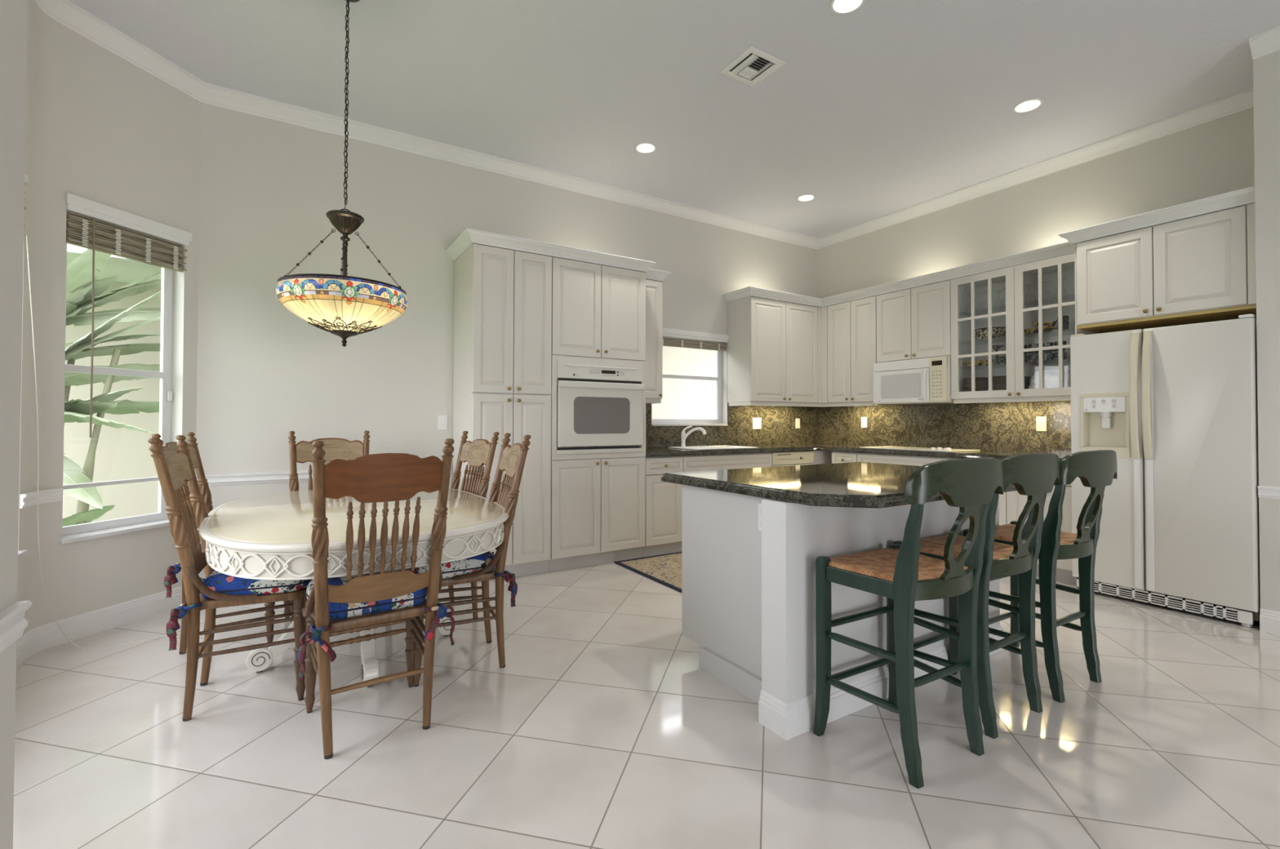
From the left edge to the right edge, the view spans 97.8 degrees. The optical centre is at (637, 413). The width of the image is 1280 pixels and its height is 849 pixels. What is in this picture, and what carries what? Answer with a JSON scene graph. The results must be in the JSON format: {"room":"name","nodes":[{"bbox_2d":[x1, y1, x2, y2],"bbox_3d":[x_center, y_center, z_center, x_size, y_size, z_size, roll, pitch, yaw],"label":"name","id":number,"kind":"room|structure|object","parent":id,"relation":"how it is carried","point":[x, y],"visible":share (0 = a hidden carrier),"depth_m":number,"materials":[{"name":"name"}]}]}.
{"room":"eat-in kitchen","nodes":[
{"label":"eat-in kitchen","id":0,"kind":"room"},
{"bbox_2d":[0,0,27,848],"bbox_3d":[-0.002,-0.528,-1.765,0.938,3.360,6.185,1,-1,-32],"label":"wall","id":1,"kind":"structure","parent":0,"point":[13,13],"depth_m":1.07,"materials":[{"name":"white paint"}]},
{"bbox_2d":[0,600,32,653],"bbox_3d":[0.379,0.373,-1.484,0.022,0.068,6.082,1,-1,-32],"label":"trim","id":2,"kind":"structure","parent":1,"relation":"attached to","point":[13,623],"depth_m":1.05,"materials":[{"name":"white paint"}]},
{"bbox_2d":[17,0,60,634],"bbox_3d":[-2.505,-0.483,1.852,0.203,3.360,2.598,1,-1,-32],"label":"wall","id":3,"kind":"structure","parent":0,"point":[43,37],"depth_m":2.84,"materials":[{"name":"white paint"}]},
{"bbox_2d":[17,550,27,559],"bbox_3d":[-2.719,-0.241,2.202,0.150,1.835,1.115,1,-1,-32],"label":"window","id":4,"kind":"structure","parent":3,"relation":"in","point":[21,553],"depth_m":2.65,"materials":[{"name":"white"}]},
{"bbox_2d":[19,488,63,508],"bbox_3d":[-3.011,0.425,2.810,0.057,0.068,0.262,0,-1,-15],"label":"trim","id":5,"kind":"structure","parent":3,"relation":"attached to","point":[28,499],"depth_m":2.84,"materials":[{"name":"white paint"}]},
{"bbox_2d":[49,24,200,622],"bbox_3d":[-3.028,-0.464,3.297,0.150,3.360,0.745,0,-1,13],"label":"wall","id":6,"kind":"structure","parent":0,"point":[129,140],"depth_m":3.22,"materials":[{"name":"white paint"}]},
{"bbox_2d":[58,243,173,544],"bbox_3d":[-3.005,-0.212,3.263,0.150,1.805,0.635,0,-1,13],"label":"window","id":7,"kind":"structure","parent":6,"relation":"in","point":[90,531],"depth_m":3.40,"materials":[{"name":"white"}]},
{"bbox_2d":[23,173,180,648],"bbox_3d":[-2.446,0.033,2.444,0.738,2.374,1.227,1,-1,-32],"label":"cord","id":8,"kind":"object","parent":7,"relation":"attached to","point":[26,177],"visible":0.4,"depth_m":2.78,"materials":[{"name":"white paint"}]},
{"bbox_2d":[66,210,187,271],"bbox_3d":[-2.978,-0.993,3.278,0.061,0.168,0.619,0,-1,13],"label":"shade","id":9,"kind":"object","parent":7,"relation":"attached to","point":[112,237],"depth_m":3.24,"materials":[{"name":"brown wood"}]},
{"bbox_2d":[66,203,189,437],"bbox_3d":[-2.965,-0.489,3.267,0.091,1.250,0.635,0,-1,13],"label":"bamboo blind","id":10,"kind":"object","parent":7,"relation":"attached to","point":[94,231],"visible":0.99,"depth_m":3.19,"materials":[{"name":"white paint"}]},
{"bbox_2d":[64,192,191,241],"bbox_3d":[-2.946,-1.137,3.272,0.021,0.055,0.655,0,-1,13],"label":"trim","id":11,"kind":"structure","parent":6,"relation":"attached to","point":[69,198],"depth_m":3.22,"materials":[{"name":"white paint"}]},
{"bbox_2d":[16,579,313,669],"bbox_3d":[-2.345,1.147,2.661,1.435,0.124,3.729,0,-1,4],"label":"baseboard","id":12,"kind":"structure","parent":6,"relation":"attached to","point":[46,636],"depth_m":3.07,"materials":[{"name":"white paint"}]},
{"bbox_2d":[34,0,1253,249],"bbox_3d":[0.392,-2.085,3.471,6.505,0.098,3.743,1,-1,-32],"label":"trim","id":13,"kind":"structure","parent":6,"relation":"attached to","point":[66,13],"depth_m":4.26,"materials":[{"name":"white paint"}]},
{"bbox_2d":[195,102,817,578],"bbox_3d":[-0.321,-0.430,5.297,6.075,3.360,0.150,1,-1,-32],"label":"wall","id":14,"kind":"structure","parent":0,"point":[268,188],"depth_m":4.14,"materials":[{"name":"white paint"}]},
{"bbox_2d":[195,467,451,485],"bbox_3d":[-2.188,0.444,4.005,1.675,0.068,0.076,1,-1,-32],"label":"trim","id":15,"kind":"structure","parent":14,"relation":"attached to","point":[258,477],"depth_m":3.78,"materials":[{"name":"white paint"}]},
{"bbox_2d":[437,414,447,429],"bbox_3d":[-1.547,0.072,4.442,0.076,0.117,0.010,1,-1,-32],"label":"light switch","id":16,"kind":"object","parent":14,"relation":"attached to","point":[442,419],"visible":1,"depth_m":4.44,"materials":[{"name":"white plastic"}]},
{"bbox_2d":[644,279,662,399],"bbox_3d":[0.017,-0.671,5.175,0.298,1.080,0.406,1,-1,-32],"label":"upper cabinet","id":17,"kind":"object","parent":14,"relation":"attached to","point":[654,289],"visible":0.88,"depth_m":5.05,"materials":[{"name":"white"}]},
{"bbox_2d":[645,399,661,404],"bbox_3d":[0.005,-0.111,5.184,0.294,0.037,0.337,1,-1,-32],"label":"trim","id":18,"kind":"structure","parent":17,"relation":"attached to","point":[647,401],"depth_m":5.08,"materials":[{"name":"white"}]},
{"bbox_2d":[645,268,671,281],"bbox_3d":[0.050,-1.251,5.193,0.362,0.078,0.434,1,-1,-32],"label":"trim","id":19,"kind":"structure","parent":17,"relation":"attached to","point":[651,273],"depth_m":5.05,"materials":[{"name":"white paint"}]},
{"bbox_2d":[652,337,728,426],"bbox_3d":[0.529,-0.336,5.794,0.965,0.930,0.132,1,-1,-32],"label":"window","id":20,"kind":"structure","parent":14,"relation":"in","point":[655,422],"depth_m":5.91,"materials":[{"name":"white"}]},
{"bbox_2d":[662,333,728,351],"bbox_3d":[0.555,-0.471,5.755,0.965,0.660,0.089,1,-1,-32],"label":"bamboo blind","id":21,"kind":"object","parent":20,"relation":"attached to","point":[713,345],"visible":0.68,"depth_m":5.78,"materials":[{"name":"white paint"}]},
{"bbox_2d":[662,328,728,339],"bbox_3d":[0.567,-0.821,5.746,0.990,0.050,0.021,1,-1,-32],"label":"trim","id":22,"kind":"structure","parent":14,"relation":"attached to","point":[676,331],"depth_m":5.75,"materials":[{"name":"white paint"}]},
{"bbox_2d":[645,402,817,448],"bbox_3d":[0.975,0.117,5.987,2.791,0.464,0.019,1,-1,-32],"label":"backsplash","id":23,"kind":"structure","parent":14,"relation":"attached to","point":[777,422],"depth_m":6.13,"materials":[{"name":"stone"}]},
{"bbox_2d":[752,417,760,429],"bbox_3d":[1.329,0.112,6.187,0.125,0.125,0.010,1,-1,-32],"label":"light switch","id":24,"kind":"object","parent":23,"relation":"attached to","point":[756,421],"visible":1,"depth_m":6.18,"materials":[{"name":"white plastic"}]},
{"bbox_2d":[795,418,799,428],"bbox_3d":[1.879,0.118,6.526,0.072,0.117,0.008,1,-1,-32],"label":"wall outlet","id":25,"kind":"object","parent":23,"relation":"attached to","point":[797,420],"visible":1,"depth_m":6.52,"materials":[{"name":"white plastic"}]},
{"bbox_2d":[727,296,821,403],"bbox_3d":[1.532,-0.654,6.119,1.072,1.080,0.388,1,-1,-32],"label":"upper cabinet","id":26,"kind":"object","parent":14,"relation":"attached to","point":[774,347],"visible":0.99,"depth_m":5.92,"materials":[{"name":"white"}]},
{"bbox_2d":[728,401,874,406],"bbox_3d":[1.697,-0.096,5.985,1.452,0.037,0.584,0,-1,0],"label":"trim","id":27,"kind":"structure","parent":26,"relation":"attached to","point":[742,403],"depth_m":5.92,"materials":[{"name":"white"}]},
{"bbox_2d":[722,241,1074,306],"bbox_3d":[2.145,-1.248,5.077,1.144,0.078,2.825,1,-1,-32],"label":"trim","id":28,"kind":"structure","parent":26,"relation":"attached to","point":[1064,248],"depth_m":5.29,"materials":[{"name":"white paint"}]},
{"bbox_2d":[13,562,1279,848],"bbox_3d":[1.760,1.227,1.126,7.200,0.060,9.700,1,-1,-32],"label":"floor","id":29,"kind":"structure","parent":0,"point":[602,726],"depth_m":2.00,"materials":[{"name":"tile"}]},
{"bbox_2d":[151,431,290,654],"bbox_3d":[-2.212,0.659,3.030,0.537,1.110,0.476,0,-1,-21],"label":"dining chair","id":30,"kind":"object","parent":29,"relation":"on","point":[202,482],"visible":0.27,"depth_m":3.10,"materials":[{"name":"brown wood"}]},
{"bbox_2d":[164,543,204,597],"bbox_3d":[-2.182,0.781,3.040,0.480,0.250,0.524,0,-1,-21],"label":"cushion","id":31,"kind":"object","parent":30,"relation":"on","point":[170,579],"visible":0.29,"depth_m":2.74,"materials":[{"name":"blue fabric"}]},
{"bbox_2d":[147,435,311,721],"bbox_3d":[-1.718,0.652,2.416,0.537,1.110,0.476,1,-1,-29],"label":"dining chair","id":32,"kind":"object","parent":29,"relation":"on","point":[173,468],"visible":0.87,"depth_m":2.28,"materials":[{"name":"brown wood"}]},
{"bbox_2d":[166,568,311,650],"bbox_3d":[-1.689,0.774,2.429,0.480,0.250,0.524,1,-1,-29],"label":"cushion","id":33,"kind":"object","parent":32,"relation":"on","point":[218,582],"visible":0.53,"depth_m":2.26,"materials":[{"name":"blue fabric"}]},
{"bbox_2d":[288,430,369,622],"bbox_3d":[-1.874,0.666,3.428,0.476,1.110,0.537,1,-1,-32],"label":"dining chair","id":34,"kind":"object","parent":29,"relation":"on","point":[334,448],"visible":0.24,"depth_m":3.61,"materials":[{"name":"brown wood"}]},
{"bbox_2d":[199,488,509,687],"bbox_3d":[-1.407,0.842,2.846,1.290,0.743,1.837,1,-1,-33],"label":"dining table","id":35,"kind":"object","parent":29,"relation":"on","point":[268,536],"visible":0.74,"depth_m":2.31,"materials":[{"name":"white"}]},
{"bbox_2d":[302,438,453,759],"bbox_3d":[-1.024,0.650,2.173,0.476,1.110,0.537,1,-1,-35],"label":"dining chair","id":36,"kind":"object","parent":29,"relation":"on","point":[385,477],"visible":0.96,"depth_m":2.01,"materials":[{"name":"brown wood"}]},
{"bbox_2d":[297,567,455,679],"bbox_3d":[-1.043,0.772,2.198,0.524,0.250,0.480,1,-1,-35],"label":"cushion","id":37,"kind":"object","parent":36,"relation":"on","point":[337,611],"visible":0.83,"depth_m":2.08,"materials":[{"name":"blue fabric"}]},
{"bbox_2d":[413,432,531,687],"bbox_3d":[-0.846,0.659,2.763,0.537,1.110,0.476,1,-1,-26],"label":"dining chair","id":38,"kind":"object","parent":29,"relation":"on","point":[512,460],"visible":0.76,"depth_m":2.65,"materials":[{"name":"brown wood"}]},
{"bbox_2d":[415,551,517,607],"bbox_3d":[-0.876,0.780,2.747,0.480,0.250,0.524,1,-1,-26],"label":"cushion","id":39,"kind":"object","parent":38,"relation":"on","point":[466,566],"visible":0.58,"depth_m":2.60,"materials":[{"name":"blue fabric"}]},
{"bbox_2d":[448,431,498,618],"bbox_3d":[-1.181,0.666,3.362,0.537,1.110,0.476,1,-1,-42],"label":"dining chair","id":40,"kind":"object","parent":29,"relation":"on","point":[477,453],"visible":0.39,"depth_m":3.50,"materials":[{"name":"brown wood"}]},
{"bbox_2d":[453,243,551,583],"bbox_3d":[-1.063,0.006,4.394,0.612,2.460,0.592,1,-1,-32],"label":"pantry cabinet","id":41,"kind":"object","parent":29,"relation":"on","point":[502,363],"visible":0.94,"depth_m":4.20,"materials":[{"name":"white"}]},
{"bbox_2d":[548,257,645,572],"bbox_3d":[-0.433,0.013,4.781,0.864,2.460,0.592,1,-1,-32],"label":"tall cabinet","id":42,"kind":"object","parent":29,"relation":"on","point":[598,500],"visible":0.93,"depth_m":4.53,"materials":[{"name":"white"}]},
{"bbox_2d":[445,227,656,272],"bbox_3d":[-0.685,-1.261,4.629,1.606,0.078,0.624,1,-1,-32],"label":"trim","id":43,"kind":"structure","parent":42,"relation":"on","point":[468,237],"depth_m":4.31,"materials":[{"name":"white paint"}]},
{"bbox_2d":[556,360,644,454],"bbox_3d":[-0.374,-0.041,4.686,0.784,0.730,0.406,1,-1,-32],"label":"oven","id":44,"kind":"object","parent":42,"relation":"in","point":[600,405],"visible":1,"depth_m":4.52,"materials":[{"name":"white"}]},
{"bbox_2d":[613,551,681,592],"bbox_3d":[1.117,1.240,4.734,2.335,0.010,1.200,1,-1,-32],"label":"kitchen rug","id":45,"kind":"object","parent":29,"relation":"on","point":[664,569],"visible":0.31,"depth_m":4.45,"materials":[{"name":"fabric"}]},
{"bbox_2d":[642,456,683,557],"bbox_3d":[0.103,0.815,5.101,0.395,0.868,0.592,1,-1,-32],"label":"base cabinet","id":46,"kind":"object","parent":29,"relation":"on","point":[664,500],"visible":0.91,"depth_m":4.87,"materials":[{"name":"white"}]},
{"bbox_2d":[680,452,772,551],"bbox_3d":[0.738,0.822,5.491,1.095,0.868,0.592,1,-1,-32],"label":"base cabinet","id":47,"kind":"object","parent":29,"relation":"on","point":[727,461],"visible":0.08,"depth_m":5.24,"materials":[{"name":"white"}]},
{"bbox_2d":[770,451,813,466],"bbox_3d":[1.457,0.780,5.940,0.594,0.766,0.571,1,-1,-32],"label":"dishwasher","id":48,"kind":"object","parent":29,"relation":"on","point":[792,458],"visible":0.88,"depth_m":5.70,"materials":[{"name":"white"}]},
{"bbox_2d":[812,450,832,464],"bbox_3d":[2.005,0.836,6.297,0.708,0.868,0.545,1,-1,-32],"label":"cabinet filler","id":49,"kind":"object","parent":29,"relation":"on","point":[820,457],"visible":0.04,"depth_m":5.97,"materials":[{"name":"white"}]},
{"bbox_2d":[681,484,1004,740],"bbox_3d":[1.016,0.784,2.830,1.594,0.869,0.817,1,-1,-32],"label":"kitchen island","id":50,"kind":"object","parent":29,"relation":"on","point":[748,562],"visible":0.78,"depth_m":2.35,"materials":[{"name":"white paint"}]},
{"bbox_2d":[758,502,761,531],"bbox_3d":[0.532,0.437,2.328,0.006,0.117,0.072,1,-1,-32],"label":"outlet plate","id":51,"kind":"object","parent":50,"relation":"attached to","point":[759,504],"depth_m":2.35,"materials":[{"name":"white plastic"}]},
{"bbox_2d":[661,462,1055,508],"bbox_3d":[1.097,0.326,2.784,1.592,0.044,1.132,1,-1,-32],"label":"island countertop","id":52,"kind":"structure","parent":50,"relation":"on","point":[852,484],"depth_m":2.44,"materials":[{"name":"stone"}]},
{"bbox_2d":[831,451,857,463],"bbox_3d":[2.349,0.830,5.834,0.632,0.868,0.305,1,-1,-32],"label":"base cabinet","id":53,"kind":"object","parent":29,"relation":"on","point":[837,456],"visible":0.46,"depth_m":5.69,"materials":[{"name":"white"}]},
{"bbox_2d":[857,453,949,466],"bbox_3d":[2.669,0.823,5.313,0.632,0.868,0.912,1,-1,-32],"label":"base cabinet","id":54,"kind":"object","parent":29,"relation":"on","point":[861,457],"visible":0.07,"depth_m":5.19,"materials":[{"name":"white"}]},
{"bbox_2d":[813,457,1003,788],"bbox_3d":[0.989,0.678,2.030,0.516,1.058,0.477,1,-1,-30],"label":"bar stool","id":55,"kind":"object","parent":29,"relation":"on","point":[899,573],"visible":1,"depth_m":1.92,"materials":[{"name":"wood"}]},
{"bbox_2d":[892,453,1059,738],"bbox_3d":[1.407,0.683,2.316,0.516,1.058,0.477,1,-1,-32],"label":"bar stool","id":56,"kind":"object","parent":29,"relation":"on","point":[1035,475],"visible":0.76,"depth_m":2.18,"materials":[{"name":"wood"}]},
{"bbox_2d":[949,457,1076,584],"bbox_3d":[3.146,0.814,4.538,0.632,0.868,0.902,1,-1,-32],"label":"base cabinet","id":57,"kind":"object","parent":29,"relation":"on","point":[1011,504],"visible":0.02,"depth_m":4.15,"materials":[{"name":"white"}]},
{"bbox_2d":[644,443,1066,461],"bbox_3d":[1.718,0.356,4.794,2.815,0.044,2.826,1,-1,-32],"label":"countertop","id":58,"kind":"structure","parent":57,"relation":"on","point":[650,452],"depth_m":5.17,"materials":[{"name":"stone"}]},
{"bbox_2d":[680,426,706,448],"bbox_3d":[0.557,0.232,5.475,0.308,0.218,0.072,-1,-1,40],"label":"faucet","id":59,"kind":"object","parent":58,"relation":"on","point":[683,436],"visible":0.99,"depth_m":5.52,"materials":[{"name":"white metal"}]},
{"bbox_2d":[666,444,758,449],"bbox_3d":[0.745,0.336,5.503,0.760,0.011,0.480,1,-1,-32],"label":"sink","id":60,"kind":"object","parent":58,"relation":"in","point":[725,446],"visible":1,"depth_m":5.50,"materials":[{"name":"white ceramic"}]},
{"bbox_2d":[858,445,980,452],"bbox_3d":[2.665,0.326,5.321,0.480,0.034,0.920,1,-1,-32],"label":"cooktop","id":61,"kind":"object","parent":58,"relation":"in","point":[891,447],"visible":1,"depth_m":5.13,"materials":[{"name":"white"}]},
{"bbox_2d":[962,449,1117,702],"bbox_3d":[1.865,0.688,2.581,0.516,1.058,0.477,1,-1,-31],"label":"bar stool","id":62,"kind":"object","parent":29,"relation":"on","point":[1096,469],"visible":0.83,"depth_m":2.40,"materials":[{"name":"wood"}]},
{"bbox_2d":[1070,313,1260,626],"bbox_3d":[3.558,0.337,3.717,0.788,1.800,0.879,1,-1,-32],"label":"refrigerator","id":63,"kind":"object","parent":29,"relation":"on","point":[1176,406],"visible":0.96,"depth_m":3.46,"materials":[{"name":"beige"}]},
{"bbox_2d":[69,0,1279,238],"bbox_3d":[1.768,-2.223,1.174,7.200,0.120,9.700,1,-1,-32],"label":"ceiling","id":64,"kind":"structure","parent":0,"point":[881,108],"depth_m":3.52,"materials":[{"name":"white paint"}]},
{"bbox_2d":[274,0,408,346],"bbox_3d":[-1.467,-1.240,2.812,0.590,1.813,0.590,0,-1,28],"label":"chandelier","id":65,"kind":"object","parent":64,"relation":"hanging from","point":[344,306],"visible":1,"depth_m":2.65,"materials":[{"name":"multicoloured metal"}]},
{"bbox_2d":[634,142,656,153],"bbox_3d":[0.068,-2.118,4.455,0.176,0.006,0.176,1,-1,-32],"label":"recessed light","id":66,"kind":"object","parent":64,"relation":"in","point":[644,147],"visible":1,"depth_m":4.45,"materials":[{"name":"white paint"}]},
{"bbox_2d":[720,45,786,86],"bbox_3d":[0.708,-2.127,3.439,0.284,0.011,0.284,1,-1,-32],"label":"ceiling vent","id":67,"kind":"object","parent":64,"relation":"in","point":[752,66],"visible":1,"depth_m":3.43,"materials":[{"name":"metal"}]},
{"bbox_2d":[796,194,815,201],"bbox_3d":[1.646,-2.100,5.440,0.176,0.006,0.176,1,-1,-32],"label":"recessed light","id":68,"kind":"object","parent":64,"relation":"in","point":[804,197],"visible":1,"depth_m":5.45,"materials":[{"name":"white paint"}]},
{"bbox_2d":[829,0,865,14],"bbox_3d":[1.094,-2.137,2.900,0.176,0.006,0.176,1,-1,-32],"label":"recessed light","id":69,"kind":"object","parent":64,"relation":"in","point":[837,6],"visible":1,"depth_m":2.93,"materials":[{"name":"white paint"}]},
{"bbox_2d":[1012,97,1043,112],"bbox_3d":[2.693,-2.120,3.849,0.176,0.006,0.176,1,-1,-32],"label":"recessed light","id":70,"kind":"object","parent":64,"relation":"in","point":[1029,104],"visible":1,"depth_m":3.85,"materials":[{"name":"white paint"}]},
{"bbox_2d":[817,106,1254,454],"bbox_3d":[3.223,-0.423,5.191,0.150,3.360,3.743,1,-1,-32],"label":"wall","id":71,"kind":"structure","parent":0,"point":[1216,157],"depth_m":4.67,"materials":[{"name":"white paint"}]},
{"bbox_2d":[821,295,877,403],"bbox_3d":[2.383,-0.653,6.041,0.390,1.080,0.690,1,-1,-32],"label":"upper cabinet","id":72,"kind":"object","parent":71,"relation":"attached to","point":[848,329],"visible":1,"depth_m":5.93,"materials":[{"name":"white"}]},
{"bbox_2d":[876,280,951,362],"bbox_3d":[2.762,-0.857,5.428,0.390,0.688,0.750,1,-1,-32],"label":"upper cabinet","id":73,"kind":"object","parent":71,"relation":"attached to","point":[915,322],"visible":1,"depth_m":5.31,"materials":[{"name":"white"}]},
{"bbox_2d":[873,355,968,405],"bbox_3d":[2.724,-0.298,5.397,0.441,0.423,0.746,1,-1,-32],"label":"microwave oven","id":74,"kind":"object","parent":73,"relation":"attached to","point":[921,381],"visible":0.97,"depth_m":5.25,"materials":[{"name":"white"}]},
{"bbox_2d":[817,400,1071,454],"bbox_3d":[2.908,0.115,5.529,0.019,0.464,2.824,1,-1,-32],"label":"backsplash","id":75,"kind":"structure","parent":71,"relation":"attached to","point":[1011,427],"depth_m":5.30,"materials":[{"name":"stone"}]},
{"bbox_2d":[861,417,866,427],"bbox_3d":[2.504,0.099,6.160,0.008,0.117,0.072,1,-1,-32],"label":"wall outlet","id":76,"kind":"object","parent":75,"relation":"attached to","point":[864,420],"visible":1,"depth_m":6.16,"materials":[{"name":"white plastic"}]},
{"bbox_2d":[1035,416,1046,431],"bbox_3d":[3.402,0.089,4.700,0.008,0.122,0.075,1,-1,-32],"label":"wall outlet","id":77,"kind":"object","parent":75,"relation":"attached to","point":[1041,422],"visible":1,"depth_m":4.70,"materials":[{"name":"beige plastic"}]},
{"bbox_2d":[950,253,1075,399],"bbox_3d":[3.229,-0.671,4.666,0.390,1.080,1.027,1,-1,-32],"label":"upper cabinet","id":78,"kind":"object","parent":71,"relation":"attached to","point":[1016,312],"visible":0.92,"depth_m":4.67,"materials":[{"name":"white"}]},
{"bbox_2d":[963,360,982,366],"bbox_3d":[3.029,-0.441,5.009,0.180,0.052,0.180,1,-1,-32],"label":"bowl","id":79,"kind":"object","parent":78,"relation":"on","point":[978,362],"visible":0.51,"depth_m":4.96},
{"bbox_2d":[980,359,994,364],"bbox_3d":[3.072,-0.443,4.901,0.108,0.052,0.108,1,-1,-32],"label":"bowl","id":80,"kind":"object","parent":78,"relation":"on","point":[985,362],"visible":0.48,"depth_m":4.87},
{"bbox_2d":[970,326,1005,341],"bbox_3d":[3.098,-0.690,4.902,0.255,0.097,0.295,1,-1,-32],"label":"serving bowl","id":81,"kind":"object","parent":78,"relation":"on","point":[998,333],"visible":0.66,"depth_m":4.82,"materials":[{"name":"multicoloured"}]},
{"bbox_2d":[991,344,1004,364],"bbox_3d":[3.138,-0.504,4.872,0.110,0.175,0.110,1,-1,-32],"label":"goblet","id":82,"kind":"object","parent":78,"relation":"on","point":[997,347],"visible":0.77,"depth_m":4.86,"materials":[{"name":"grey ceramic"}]},
{"bbox_2d":[953,395,1071,403],"bbox_3d":[3.102,-0.113,4.577,0.018,0.037,0.995,1,-1,-32],"label":"trim","id":83,"kind":"structure","parent":78,"relation":"attached to","point":[1048,397],"depth_m":4.58,"materials":[{"name":"white"}]},
{"bbox_2d":[959,358,1070,369],"bbox_3d":[3.250,-0.415,4.676,0.300,0.007,0.987,1,-1,-32],"label":"shelf","id":84,"kind":"object","parent":78,"relation":"attached to","point":[1066,362],"depth_m":4.69,"materials":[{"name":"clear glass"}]},
{"bbox_2d":[1024,376,1031,389],"bbox_3d":[3.258,-0.241,4.653,0.180,0.130,0.017,1,-1,-32],"label":"book","id":85,"kind":"object","parent":78,"relation":"in","point":[1027,379],"visible":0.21,"depth_m":4.62,"materials":[{"name":"black paper"}]},
{"bbox_2d":[1024,328,1038,336],"bbox_3d":[3.260,-0.670,4.638,0.156,0.050,0.156,1,-1,-32],"label":"baking dish","id":86,"kind":"object","parent":78,"relation":"on","point":[1030,331],"visible":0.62,"depth_m":4.59,"materials":[{"name":"ceramic"}]},
{"bbox_2d":[1028,354,1038,361],"bbox_3d":[3.266,-0.451,4.586,0.088,0.060,0.088,1,-1,-32],"label":"bowl","id":87,"kind":"object","parent":78,"relation":"on","point":[1033,357],"visible":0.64,"depth_m":4.56,"materials":[{"name":"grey ceramic"}]},
{"bbox_2d":[1026,343,1038,355],"bbox_3d":[3.267,-0.524,4.597,0.082,0.086,0.102,0,-1,1],"label":"mug","id":88,"kind":"object","parent":87,"relation":"in","point":[1032,345],"visible":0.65,"depth_m":4.56,"materials":[{"name":"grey ceramic"}]},
{"bbox_2d":[1031,320,1057,333],"bbox_3d":[3.321,-0.698,4.521,0.099,0.102,0.215,1,-1,-32],"label":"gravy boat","id":89,"kind":"object","parent":78,"relation":"on","point":[1048,326],"visible":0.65,"depth_m":4.49,"materials":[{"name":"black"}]},
{"bbox_2d":[1043,353,1053,359],"bbox_3d":[3.313,-0.452,4.509,0.088,0.060,0.088,1,-1,-32],"label":"bowl","id":90,"kind":"object","parent":78,"relation":"on","point":[1046,356],"visible":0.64,"depth_m":4.47,"materials":[{"name":"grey ceramic"}]},
{"bbox_2d":[1043,342,1053,353],"bbox_3d":[3.314,-0.525,4.520,0.082,0.086,0.102,0,-1,1],"label":"mug","id":91,"kind":"object","parent":90,"relation":"in","point":[1048,344],"visible":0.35,"depth_m":4.48,"materials":[{"name":"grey ceramic"}]},
{"bbox_2d":[1027,368,1071,388],"bbox_3d":[3.329,-0.265,4.500,0.206,0.174,0.308,1,-1,-32],"label":"plastic bag","id":92,"kind":"object","parent":78,"relation":"in","point":[1051,377],"visible":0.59,"depth_m":4.42,"materials":[{"name":"white"}]},
{"bbox_2d":[1053,351,1066,359],"bbox_3d":[3.361,-0.453,4.433,0.088,0.060,0.088,1,-1,-32],"label":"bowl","id":93,"kind":"object","parent":78,"relation":"on","point":[1064,353],"visible":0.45,"depth_m":4.41,"materials":[{"name":"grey ceramic"}]},
{"bbox_2d":[1051,341,1066,352],"bbox_3d":[3.361,-0.526,4.444,0.082,0.086,0.102,0,-1,1],"label":"mug","id":94,"kind":"object","parent":93,"relation":"on","point":[1056,343],"visible":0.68,"depth_m":4.42,"materials":[{"name":"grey ceramic"}]},
{"bbox_2d":[1074,203,1256,334],"bbox_3d":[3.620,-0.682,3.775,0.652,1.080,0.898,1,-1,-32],"label":"upper cabinet","id":95,"kind":"object","parent":71,"relation":"attached to","point":[1200,268],"visible":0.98,"depth_m":3.58,"materials":[{"name":"white"}]},
{"bbox_2d":[1057,186,1254,244],"bbox_3d":[3.592,-1.263,3.808,0.684,0.078,0.972,1,-1,-32],"label":"trim","id":96,"kind":"structure","parent":95,"relation":"on","point":[1246,196],"depth_m":3.57,"materials":[{"name":"white paint"}]},
{"bbox_2d":[1253,49,1279,612],"bbox_3d":[5.360,-0.476,1.105,0.920,3.360,5.457,1,-1,-32],"label":"wall","id":97,"kind":"structure","parent":0,"point":[1266,68],"depth_m":3.15,"materials":[{"name":"white paint"}]},
{"bbox_2d":[1248,25,1279,59],"bbox_3d":[4.908,-2.111,0.907,0.088,0.098,5.357,1,-1,-32],"label":"trim","id":98,"kind":"structure","parent":97,"relation":"attached to","point":[1268,42],"depth_m":3.14,"materials":[{"name":"white paint"}]},
{"bbox_2d":[1257,485,1279,499],"bbox_3d":[4.930,0.416,0.889,0.022,0.068,5.357,1,-1,-32],"label":"trim","id":99,"kind":"structure","parent":97,"relation":"attached to","point":[1268,492],"depth_m":3.13,"materials":[{"name":"white paint"}]},
{"bbox_2d":[1259,608,1279,635],"bbox_3d":[4.931,1.138,0.880,0.017,0.124,5.357,1,-1,-32],"label":"baseboard","id":100,"kind":"structure","parent":97,"relation":"attached to","point":[1269,620],"depth_m":3.12,"materials":[{"name":"white paint"}]},
{"label":"outside","id":101,"kind":"structure","parent":0,"visible":0},
{"bbox_3d":[-11.764,1.719,19.101,60.000,0.100,35.100,1,-1,-32],"label":"ground","id":102,"kind":"structure","parent":101,"visible":0},
{"bbox_2d":[62,248,161,526],"bbox_3d":[-4.449,-0.013,4.320,2.287,2.984,1.033,1,-1,-41],"label":"palm plant","id":103,"kind":"object","parent":102,"relation":"on","point":[79,271],"visible":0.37,"depth_m":4.47,"materials":[{"name":"plant"}]},
{"bbox_2d":[62,243,716,522],"bbox_3d":[-0.869,-0.689,9.730,15.300,4.600,5.330,1,-1,-32],"label":"outdoor view","id":104,"kind":"structure","parent":102,"relation":"on","point":[122,453],"depth_m":5.58,"materials":[{"name":"beige paint"}]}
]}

